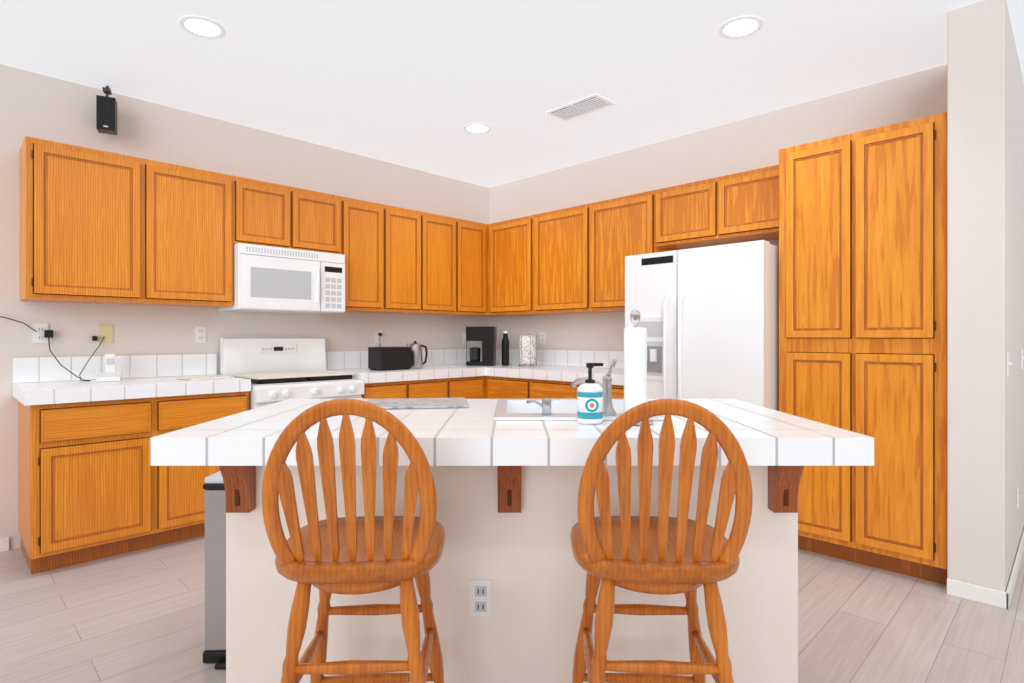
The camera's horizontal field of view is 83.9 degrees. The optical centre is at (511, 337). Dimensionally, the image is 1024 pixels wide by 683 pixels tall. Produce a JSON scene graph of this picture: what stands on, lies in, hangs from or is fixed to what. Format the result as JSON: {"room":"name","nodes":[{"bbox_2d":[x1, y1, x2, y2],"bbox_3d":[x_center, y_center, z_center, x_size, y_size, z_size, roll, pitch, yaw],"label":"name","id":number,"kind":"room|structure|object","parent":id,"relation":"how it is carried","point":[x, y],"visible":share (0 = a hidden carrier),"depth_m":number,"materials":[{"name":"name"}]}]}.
{"room":"kitchen","nodes":[
{"label":"kitchen","id":0,"kind":"room"},
{"bbox_2d":[0,64,488,549],"bbox_3d":[-2.774,-0.167,3.523,0.150,2.790,7.350,0,0,45],"label":"wall","id":1,"kind":"structure","parent":0,"point":[34,105],"depth_m":3.87,"materials":[{"name":"beige paint"}]},
{"bbox_2d":[0,316,112,380],"label":"outlet plates","id":2,"kind":"object","parent":1,"relation":"attached to","point":[42,333],"depth_m":3.40,"materials":[{"name":"white plastic"}]},
{"bbox_2d":[195,326,205,342],"label":"outlet plates","id":3,"kind":"object","parent":1,"relation":"attached to","point":[200,332],"depth_m":4.00,"materials":[{"name":"white plastic"}]},
{"bbox_2d":[375,330,382,346],"label":"outlet plates","id":4,"kind":"object","parent":1,"relation":"attached to","point":[378,333],"depth_m":5.01,"materials":[{"name":"white plastic"}]},
{"bbox_2d":[20,136,778,316],"bbox_3d":[-0.440,-0.652,3.538,3.134,0.880,3.732,0,0,45],"label":"upper cabinet","id":5,"kind":"object","parent":1,"relation":"attached to","point":[97,226],"visible":0.91,"depth_m":3.97,"materials":[{"name":"brown wood"}]},
{"bbox_2d":[218,243,344,313],"bbox_3d":[-1.673,-0.408,4.200,0.453,0.443,0.773,0,0,45],"label":"microwave","id":6,"kind":"object","parent":5,"relation":"attached to","point":[269,279],"visible":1,"depth_m":4.03,"materials":[{"name":"white"}]},
{"bbox_2d":[0,530,1023,609],"bbox_3d":[-0.227,1.190,2.952,10.861,0.075,1.921,0,0,-14],"label":"baseboard","id":7,"kind":"structure","parent":1,"relation":"attached to","point":[981,594],"depth_m":2.67,"materials":[{"name":"white paint"}]},
{"bbox_2d":[0,0,1023,187],"bbox_3d":[1.068,-1.612,1.715,8.150,0.100,10.200,0,0,45],"label":"ceiling","id":8,"kind":"structure","parent":0,"point":[399,82],"depth_m":3.22,"materials":[{"name":"white paint"}]},
{"bbox_2d":[96,86,116,134],"bbox_3d":[-2.511,-1.417,3.534,0.096,0.289,0.090,0,0,-27],"label":"speaker","id":9,"kind":"object","parent":8,"relation":"attached to","point":[106,106],"visible":1,"depth_m":3.50},
{"bbox_2d":[179,15,225,38],"bbox_3d":[-1.551,-1.558,2.860,0.215,0.007,0.208,0,0,45],"label":"recessed light","id":10,"kind":"object","parent":8,"relation":"in","point":[200,26],"depth_m":2.86,"materials":[{"name":"white plastic"}]},
{"bbox_2d":[463,123,490,133],"bbox_3d":[-0.260,-1.558,4.246,0.217,0.007,0.215,0,0,45],"label":"recessed light","id":11,"kind":"object","parent":8,"relation":"in","point":[475,128],"depth_m":4.26,"materials":[{"name":"white plastic"}]},
{"bbox_2d":[546,93,615,120],"bbox_3d":[0.463,-1.556,3.880,0.430,0.012,0.220,0,0,45],"label":"ceiling vent","id":12,"kind":"object","parent":8,"relation":"in","point":[595,102],"visible":1,"depth_m":3.86,"materials":[{"name":"grey metal"}]},
{"bbox_2d":[719,15,762,38],"bbox_3d":[1.148,-1.558,2.864,0.208,0.007,0.216,0,0,45],"label":"recessed light","id":13,"kind":"object","parent":8,"relation":"in","point":[733,28],"depth_m":2.86,"materials":[{"name":"white plastic"}]},
{"bbox_2d":[0,535,1023,682],"bbox_3d":[1.068,1.268,1.715,8.150,0.080,10.200,0,0,45],"label":"floor","id":14,"kind":"structure","parent":0,"point":[138,616],"depth_m":2.44,"materials":[{"name":"beige wood"}]},
{"bbox_2d":[203,471,225,669],"bbox_3d":[-1.050,0.878,2.310,0.230,0.700,0.420,0,0,0],"label":"trash can","id":15,"kind":"object","parent":14,"relation":"on","point":[215,499],"visible":0.26,"depth_m":2.15,"materials":[{"name":"grey metal"}]},
{"bbox_2d":[220,337,363,409],"bbox_3d":[-1.561,0.616,4.087,0.717,1.225,0.760,0,0,45],"label":"range","id":16,"kind":"object","parent":14,"relation":"on","point":[278,369],"visible":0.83,"depth_m":4.09,"materials":[{"name":"white metal"}]},
{"bbox_2d":[13,348,623,573],"bbox_3d":[-0.790,0.672,3.865,2.177,1.112,3.762,0,0,45],"label":"base cabinet","id":17,"kind":"object","parent":14,"relation":"on","point":[89,489],"visible":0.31,"depth_m":3.27,"materials":[{"name":"brown wood"}]},
{"bbox_2d":[96,354,121,381],"bbox_3d":[-2.461,0.184,3.484,0.120,0.165,0.130,0,0,-30],"label":"phone","id":18,"kind":"object","parent":17,"relation":"on","point":[109,374],"visible":1,"depth_m":3.49,"materials":[{"name":"white plastic"}]},
{"bbox_2d":[177,376,228,379],"bbox_3d":[-2.004,0.263,3.687,0.190,0.007,0.250,0,0,33],"label":"paper sheets","id":19,"kind":"object","parent":17,"relation":"on","point":[197,377],"visible":1,"depth_m":3.66,"materials":[{"name":"white paper"}]},
{"bbox_2d":[368,347,410,370],"bbox_3d":[-0.998,0.173,4.687,0.190,0.187,0.305,0,0,45],"label":"toaster","id":20,"kind":"object","parent":17,"relation":"on","point":[379,358],"visible":1,"depth_m":4.60,"materials":[{"name":"black plastic"}]},
{"bbox_2d":[406,341,427,367],"bbox_3d":[-0.819,0.149,4.910,0.165,0.234,0.139,0,0,3],"label":"kettle","id":21,"kind":"object","parent":17,"relation":"on","point":[416,350],"visible":0.85,"depth_m":4.87,"materials":[{"name":"silver metal"}]},
{"bbox_2d":[466,326,496,365],"bbox_3d":[-0.290,0.084,5.405,0.267,0.365,0.210,0,0,5],"label":"coffee maker","id":22,"kind":"object","parent":17,"relation":"on","point":[487,335],"visible":1,"depth_m":5.30,"materials":[{"name":"black plastic"}]},
{"bbox_2d":[502,331,508,365],"bbox_3d":[-0.062,0.104,5.374,0.073,0.325,0.074,0,0,45],"label":"bottle","id":23,"kind":"object","parent":17,"relation":"on","point":[505,341],"visible":1,"depth_m":5.34,"materials":[{"name":"black metal"}]},
{"bbox_2d":[519,333,536,366],"bbox_3d":[0.144,0.112,5.170,0.170,0.310,0.170,0,0,45],"label":"pod carousel","id":24,"kind":"object","parent":17,"relation":"on","point":[527,344],"visible":1,"depth_m":5.10,"materials":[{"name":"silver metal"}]},
{"bbox_2d":[262,399,444,682],"bbox_3d":[-0.372,0.681,1.444,0.436,1.098,0.442,0,0,-3],"label":"stool","id":25,"kind":"object","parent":14,"relation":"on","point":[351,554],"visible":1,"depth_m":1.29,"materials":[{"name":"brown wood"}]},
{"bbox_2d":[150,399,873,682],"bbox_3d":[0.000,0.748,2.000,1.932,0.960,0.960,0,0,0],"label":"kitchen island","id":26,"kind":"object","parent":14,"relation":"on","point":[508,586],"visible":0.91,"depth_m":1.83,"materials":[{"name":"beige paint"}]},
{"bbox_2d":[367,397,468,408],"bbox_3d":[-0.380,0.263,2.270,0.400,0.008,0.300,0,0,-8],"label":"cutting board","id":27,"kind":"object","parent":26,"relation":"on","point":[460,402],"visible":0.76,"depth_m":2.22,"materials":[{"name":"stone"}]},
{"bbox_2d":[493,359,664,419],"bbox_3d":[0.225,0.264,2.100,0.570,0.387,0.540,0,0,0],"label":"sink","id":28,"kind":"object","parent":26,"relation":"in","point":[545,408],"visible":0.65,"depth_m":1.90,"materials":[{"name":"white ceramic"}]},
{"bbox_2d":[577,363,602,423],"bbox_3d":[0.243,0.173,1.773,0.080,0.186,0.084,0,0,0],"label":"soap dispenser","id":29,"kind":"object","parent":26,"relation":"on","point":[589,393],"visible":1,"depth_m":1.74,"materials":[{"name":"white plastic"}]},
{"bbox_2d":[624,310,652,425],"bbox_3d":[0.383,0.090,1.770,0.108,0.352,0.108,0,0,0],"label":"paper towel","id":30,"kind":"object","parent":26,"relation":"on","point":[635,339],"visible":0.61,"depth_m":1.74,"materials":[{"name":"white paper"}]},
{"bbox_2d":[570,399,752,682],"bbox_3d":[0.350,0.681,1.444,0.436,1.098,0.442,0,0,3],"label":"stool","id":31,"kind":"object","parent":14,"relation":"on","point":[662,554],"visible":1,"depth_m":1.29,"materials":[{"name":"brown wood"}]},
{"bbox_2d":[625,240,778,410],"bbox_3d":[1.333,0.341,3.777,0.920,1.775,0.839,0,0,45],"label":"fridge","id":32,"kind":"object","parent":14,"relation":"on","point":[709,315],"visible":0.57,"depth_m":3.42,"materials":[{"name":"white metal"}]},
{"bbox_2d":[779,112,946,584],"bbox_3d":[2.043,0.068,3.253,0.785,2.320,0.637,0,0,45],"label":"pantry","id":33,"kind":"object","parent":14,"relation":"on","point":[863,214],"visible":0.88,"depth_m":2.98,"materials":[{"name":"brown wood"}]},
{"bbox_2d":[489,64,946,350],"bbox_3d":[1.210,-0.167,4.639,3.930,2.790,0.150,0,0,45],"label":"wall","id":34,"kind":"structure","parent":0,"point":[752,143],"depth_m":4.43,"materials":[{"name":"beige paint"}]},
{"bbox_2d":[540,332,545,343],"label":"outlet plates","id":35,"kind":"object","parent":34,"relation":"attached to","point":[542,334],"depth_m":5.43,"materials":[{"name":"white plastic"}]},
{"bbox_2d":[947,0,1023,591],"bbox_3d":[3.450,-0.167,3.957,0.210,2.790,3.660,0,0,45],"label":"wall","id":36,"kind":"structure","parent":0,"point":[985,83],"depth_m":2.68,"materials":[{"name":"white paint"}]}
]}

